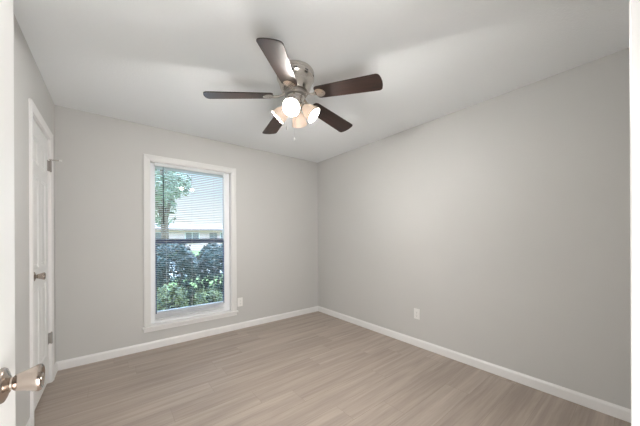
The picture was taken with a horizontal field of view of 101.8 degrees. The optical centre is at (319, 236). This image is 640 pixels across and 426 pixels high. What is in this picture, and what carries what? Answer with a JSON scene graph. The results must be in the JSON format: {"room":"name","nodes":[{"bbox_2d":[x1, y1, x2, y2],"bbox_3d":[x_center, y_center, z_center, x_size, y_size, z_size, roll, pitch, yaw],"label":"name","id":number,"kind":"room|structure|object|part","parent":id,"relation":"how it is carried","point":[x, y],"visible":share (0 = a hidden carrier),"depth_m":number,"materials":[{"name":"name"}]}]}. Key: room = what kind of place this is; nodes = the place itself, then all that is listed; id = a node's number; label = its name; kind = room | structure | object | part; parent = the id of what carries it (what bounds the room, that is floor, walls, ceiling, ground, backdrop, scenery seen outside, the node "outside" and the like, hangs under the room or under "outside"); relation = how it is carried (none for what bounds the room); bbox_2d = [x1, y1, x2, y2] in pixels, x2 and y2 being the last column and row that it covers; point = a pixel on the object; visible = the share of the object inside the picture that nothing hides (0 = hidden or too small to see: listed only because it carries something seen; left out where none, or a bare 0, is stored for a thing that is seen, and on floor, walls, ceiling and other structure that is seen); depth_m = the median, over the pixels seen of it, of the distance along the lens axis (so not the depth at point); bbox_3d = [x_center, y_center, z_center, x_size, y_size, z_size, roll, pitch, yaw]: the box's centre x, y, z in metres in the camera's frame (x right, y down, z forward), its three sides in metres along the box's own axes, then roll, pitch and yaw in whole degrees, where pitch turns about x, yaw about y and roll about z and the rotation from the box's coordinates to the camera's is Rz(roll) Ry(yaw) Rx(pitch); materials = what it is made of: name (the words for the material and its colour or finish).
{"room":"empty bedroom","nodes":[
{"label":"empty bedroom","id":0,"kind":"room"},
{"bbox_2d":[13,13,55,425],"bbox_3d":[-1.435,0.002,1.019,0.140,2.440,3.378,0,0,-38],"label":"wall","id":1,"kind":"structure","parent":0,"point":[29,82],"depth_m":1.55,"materials":[{"name":"beige paint"}]},
{"bbox_2d":[26,417,32,425],"bbox_3d":[-1.079,1.179,0.699,0.013,0.082,2.442,0,0,-38],"label":"baseboard","id":2,"kind":"structure","parent":1,"relation":"attached to","point":[30,421],"depth_m":1.62,"materials":[{"name":"white paint"}]},
{"bbox_2d":[29,98,53,425],"bbox_3d":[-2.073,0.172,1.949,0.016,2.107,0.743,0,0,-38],"label":"trim","id":3,"kind":"structure","parent":1,"relation":"attached to","point":[33,110],"depth_m":1.67,"materials":[{"name":"white paint"}]},
{"bbox_2d":[33,119,61,410],"bbox_3d":[-2.070,0.190,1.960,0.123,2.011,0.628,0,0,-38],"label":"door","id":4,"kind":"structure","parent":1,"relation":"in","point":[42,337],"depth_m":1.96,"materials":[{"name":"white paint"}]},
{"bbox_3d":[-1.932,0.271,1.795,0.048,0.051,0.051,0,0,-38],"label":"knob","id":5,"kind":"part","parent":4,"relation":"part of","materials":[{"name":"silver metal"}]},
{"bbox_2d":[54,362,57,377],"bbox_3d":[-2.360,1.186,2.315,0.013,0.082,0.191,0,0,-38],"label":"baseboard","id":6,"kind":"structure","parent":1,"relation":"attached to","point":[56,364],"depth_m":2.32,"materials":[{"name":"white paint"}]},
{"bbox_2d":[55,105,317,361],"bbox_3d":[-1.278,0.002,3.394,3.297,2.440,0.150,0,0,-38],"label":"wall","id":7,"kind":"structure","parent":0,"point":[99,268],"depth_m":2.74,"materials":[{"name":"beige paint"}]},
{"bbox_2d":[57,306,317,370],"bbox_3d":[-1.222,1.180,3.330,3.057,0.082,0.013,0,0,-38],"label":"baseboard","id":8,"kind":"structure","parent":7,"relation":"attached to","point":[87,359],"depth_m":2.94,"materials":[{"name":"white paint"}]},
{"bbox_2d":[150,163,229,323],"bbox_3d":[-1.565,0.068,3.193,0.883,1.802,0.079,0,0,-38],"label":"window","id":9,"kind":"structure","parent":7,"relation":"in","point":[225,302],"depth_m":3.15,"materials":[{"name":"white plastic"}]},
{"bbox_2d":[154,162,223,318],"bbox_3d":[-1.540,0.042,3.131,0.760,1.751,0.045,0,0,-38],"label":"mini blind","id":10,"kind":"object","parent":9,"relation":"attached to","point":[158,165],"visible":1,"depth_m":3.11,"materials":[{"name":"white plastic"}]},
{"bbox_3d":[-1.755,0.058,2.972,0.001,1.709,0.028,0,0,-38],"label":"ladder cord","id":11,"kind":"part","parent":10,"relation":"part of","materials":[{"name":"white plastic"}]},
{"bbox_3d":[-1.541,0.912,3.138,0.754,0.012,0.024,0,0,-38],"label":"rail","id":12,"kind":"part","parent":10,"relation":"part of","materials":[{"name":"white plastic"}]},
{"bbox_3d":[-1.545,0.057,3.138,0.001,1.709,0.028,0,0,-38],"label":"ladder cord","id":13,"kind":"part","parent":10,"relation":"part of","materials":[{"name":"white fabric"}]},
{"bbox_3d":[-1.344,0.056,3.297,0.001,1.709,0.028,0,0,-38],"label":"ladder cord","id":14,"kind":"part","parent":10,"relation":"part of","materials":[{"name":"white fabric"}]},
{"bbox_3d":[-1.575,0.048,3.192,0.765,0.057,0.054,0,0,-38],"label":"meeting rail","id":15,"kind":"part","parent":9,"relation":"part of","materials":[{"name":"brown metal"}]},
{"bbox_3d":[-1.565,0.472,3.182,0.765,0.790,0.028,0,0,-38],"label":"sash","id":16,"kind":"part","parent":9,"relation":"part of","materials":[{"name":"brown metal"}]},
{"bbox_3d":[-1.562,0.856,3.182,0.743,0.022,0.028,0,0,-38],"label":"rail","id":17,"kind":"part","parent":9,"relation":"part of","materials":[{"name":"white plastic"}]},
{"bbox_2d":[143,154,236,327],"bbox_3d":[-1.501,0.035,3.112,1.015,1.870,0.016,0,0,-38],"label":"trim","id":18,"kind":"structure","parent":7,"relation":"attached to","point":[147,158],"depth_m":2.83,"materials":[{"name":"white paint"}]},
{"bbox_2d":[142,310,237,332],"bbox_3d":[-1.491,1.000,3.104,1.047,0.060,0.034,0,0,-38],"label":"trim","id":19,"kind":"structure","parent":7,"relation":"attached to","point":[232,313],"depth_m":3.05,"materials":[{"name":"white paint"}]},
{"bbox_2d":[237,297,242,306],"bbox_3d":[-1.063,0.865,3.460,0.070,0.115,0.009,0,0,-38],"label":"wall outlet","id":20,"kind":"object","parent":7,"relation":"attached to","point":[239,300],"visible":1,"depth_m":3.45,"materials":[{"name":"white plastic"}]},
{"bbox_2d":[13,0,628,162],"bbox_3d":[0.109,-1.275,1.008,4.077,0.100,5.620,0,0,-38],"label":"ceiling","id":21,"kind":"structure","parent":0,"point":[146,62],"depth_m":1.74,"materials":[{"name":"white paint"}]},
{"bbox_2d":[203,38,382,140],"bbox_3d":[-0.174,-0.979,1.952,1.212,0.490,1.215,0,0,-38],"label":"ceiling fan","id":22,"kind":"object","parent":21,"relation":"hanging from","point":[295,78],"visible":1,"depth_m":1.82,"materials":[{"name":"brown wood"}]},
{"bbox_3d":[-0.573,-1.004,1.843,0.473,0.006,0.142,-6,12,-11],"label":"blade","id":23,"kind":"part","parent":22,"relation":"part of","materials":[{"name":"brown wood"}]},
{"bbox_3d":[-0.374,-1.004,2.270,0.142,0.006,0.473,-13,1,-29],"label":"blade","id":24,"kind":"part","parent":22,"relation":"part of","materials":[{"name":"brown wood"}]},
{"bbox_3d":[-0.229,-1.005,1.522,0.142,0.006,0.473,11,6,6],"label":"blade","id":25,"kind":"part","parent":22,"relation":"part of","materials":[{"name":"brown wood"}]},
{"bbox_3d":[-0.302,-0.908,1.935,0.126,0.132,0.127,0,0,-38],"label":"lamp shade","id":26,"kind":"part","parent":22,"relation":"part of","materials":[{"name":"white glass"}]},
{"bbox_3d":[-0.196,-0.908,1.797,0.127,0.132,0.126,0,0,-38],"label":"lamp shade","id":27,"kind":"part","parent":22,"relation":"part of","materials":[{"name":"white glass"}]},
{"bbox_3d":[-0.197,-0.917,1.815,0.058,0.082,0.083,0,0,-9],"label":"light bulb","id":28,"kind":"part","parent":22,"relation":"part of","materials":[{"name":"white glass"}]},
{"bbox_3d":[-0.164,-0.908,2.041,0.127,0.132,0.126,0,0,-38],"label":"lamp shade","id":29,"kind":"part","parent":22,"relation":"part of","materials":[{"name":"white glass"}]},
{"bbox_3d":[-0.058,-0.909,1.903,0.126,0.132,0.127,0,0,-38],"label":"lamp shade","id":30,"kind":"part","parent":22,"relation":"part of","materials":[{"name":"white glass"}]},
{"bbox_3d":[0.093,-1.007,2.212,0.142,0.006,0.473,-15,-15,41],"label":"blade","id":31,"kind":"part","parent":22,"relation":"part of","materials":[{"name":"brown wood"}]},
{"bbox_3d":[0.183,-1.007,1.750,0.473,0.006,0.142,5,-9,25],"label":"blade","id":32,"kind":"part","parent":22,"relation":"part of","materials":[{"name":"brown wood"}]},
{"bbox_2d":[34,311,630,425],"bbox_3d":[0.121,1.265,1.008,4.077,0.100,5.620,0,0,-38],"label":"floor","id":33,"kind":"structure","parent":0,"point":[317,368],"depth_m":2.10,"materials":[{"name":"grey wood"}]},
{"bbox_2d":[318,48,630,408],"bbox_3d":[1.712,-0.013,2.179,0.120,2.440,5.470,0,0,-38],"label":"wall","id":34,"kind":"structure","parent":0,"point":[504,219],"depth_m":2.22,"materials":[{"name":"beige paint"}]},
{"bbox_2d":[414,308,419,319],"bbox_3d":[1.074,0.852,2.885,0.009,0.115,0.070,0,0,-38],"label":"wall outlet","id":35,"kind":"object","parent":34,"relation":"attached to","point":[416,311],"visible":1,"depth_m":2.88,"materials":[{"name":"white plastic"}]},
{"bbox_2d":[318,306,630,422],"bbox_3d":[1.016,1.169,2.957,0.013,0.082,3.378,0,0,-38],"label":"baseboard","id":36,"kind":"structure","parent":34,"relation":"attached to","point":[608,408],"depth_m":2.22,"materials":[{"name":"white paint"}]},
{"bbox_3d":[0.550,-0.007,0.363,3.957,2.440,0.115,0,0,-38],"label":"wall","id":37,"kind":"structure","parent":0,"visible":0},
{"bbox_2d":[629,0,639,425],"bbox_3d":[0.151,0.164,0.130,0.927,2.102,0.016,0,0,-38],"label":"trim","id":38,"kind":"structure","parent":37,"relation":"attached to","point":[634,5],"depth_m":0.39,"materials":[{"name":"white paint"}]},
{"label":"outside","id":39,"kind":"structure","parent":0,"visible":0},
{"bbox_3d":[-17.036,1.747,41.843,100.000,0.200,40.000,0,0,-38],"label":"lawn","id":40,"kind":"structure","parent":39,"visible":0},
{"bbox_2d":[155,222,222,250],"bbox_3d":[-15.865,-0.108,35.123,17.700,3.500,9.200,0,0,-38],"label":"brick house","id":41,"kind":"structure","parent":40,"relation":"on","point":[180,225],"depth_m":30.96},
{"bbox_3d":[-18.114,0.103,28.222,1.440,1.140,0.040,0,0,-38],"label":"pane","id":42,"kind":"part","parent":41,"relation":"part of","materials":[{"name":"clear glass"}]},
{"bbox_3d":[-15.058,0.088,30.644,1.440,1.140,0.040,0,0,-38],"label":"pane","id":43,"kind":"part","parent":41,"relation":"part of","materials":[{"name":"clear glass"}]},
{"bbox_3d":[-13.172,0.579,32.131,0.900,2.100,0.070,0,0,-38],"label":"door","id":44,"kind":"part","parent":41,"relation":"part of","materials":[{"name":"white glass"}]},
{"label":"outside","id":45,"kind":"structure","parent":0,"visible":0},
{"bbox_2d":[163,275,222,307],"bbox_3d":[5.217,1.640,13.768,100.000,0.200,8.050,0,0,-38],"label":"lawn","id":46,"kind":"structure","parent":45,"point":[211,282],"depth_m":8.89,"materials":[{"name":"green plant"}]},
{"bbox_2d":[157,284,188,310],"bbox_3d":[-2.149,1.135,3.701,0.508,0.944,0.641,0,0,-38],"label":"bush","id":47,"kind":"object","parent":46,"relation":"on","point":[182,295],"visible":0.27,"depth_m":3.59,"materials":[{"name":"green plant"}]},
{"bbox_2d":[155,169,192,285],"bbox_3d":[-5.227,-1.185,8.422,2.099,5.661,2.516,0,0,-38],"label":"leafy tree","id":48,"kind":"object","parent":46,"relation":"on","point":[164,234],"visible":0.2,"depth_m":8.49,"materials":[{"name":"green plant"}]},
{"bbox_3d":[-5.232,-2.166,8.422,2.099,3.699,2.516,0,0,-38],"label":"crown","id":49,"kind":"part","parent":48,"relation":"part of","materials":[{"name":"green plant"}]},
{"bbox_2d":[157,243,198,310],"bbox_3d":[-2.551,0.835,4.475,0.812,1.548,1.020,0,0,-38],"label":"shrub","id":50,"kind":"object","parent":46,"relation":"on","point":[161,254],"visible":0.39,"depth_m":4.23,"materials":[{"name":"green plant"}]},
{"bbox_2d":[189,288,222,304],"bbox_3d":[-1.758,1.184,4.077,0.509,0.843,0.658,0,0,-38],"label":"bush","id":51,"kind":"object","parent":46,"relation":"on","point":[214,297],"visible":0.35,"depth_m":3.99,"materials":[{"name":"green plant"}]},
{"bbox_2d":[195,243,222,303],"bbox_3d":[-2.003,0.853,5.093,0.833,1.508,1.033,0,0,-38],"label":"shrub","id":52,"kind":"object","parent":46,"relation":"on","point":[207,247],"visible":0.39,"depth_m":4.72,"materials":[{"name":"green plant"}]},
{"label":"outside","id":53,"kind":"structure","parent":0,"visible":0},
{"bbox_2d":[169,256,221,277],"bbox_3d":[-0.948,1.670,21.546,100.000,0.200,11.800,0,0,-38],"label":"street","id":54,"kind":"structure","parent":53,"point":[171,274],"depth_m":12.02,"materials":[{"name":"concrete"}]},
{"bbox_3d":[0.192,0.192,0.079,0.813,2.045,0.115,0,0,-38],"label":"trim","id":55,"kind":"structure","parent":0,"visible":0},
{"bbox_2d":[0,0,44,425],"bbox_3d":[-0.425,0.195,0.235,0.148,2.025,0.851,0,0,-38],"label":"door","id":56,"kind":"structure","parent":55,"relation":"attached to","point":[32,379],"depth_m":0.53,"materials":[{"name":"white paint"}]},
{"bbox_3d":[-0.584,0.284,0.516,0.048,0.051,0.051,0,0,-38],"label":"knob","id":57,"kind":"part","parent":56,"relation":"part of","materials":[{"name":"silver metal"}]}
]}

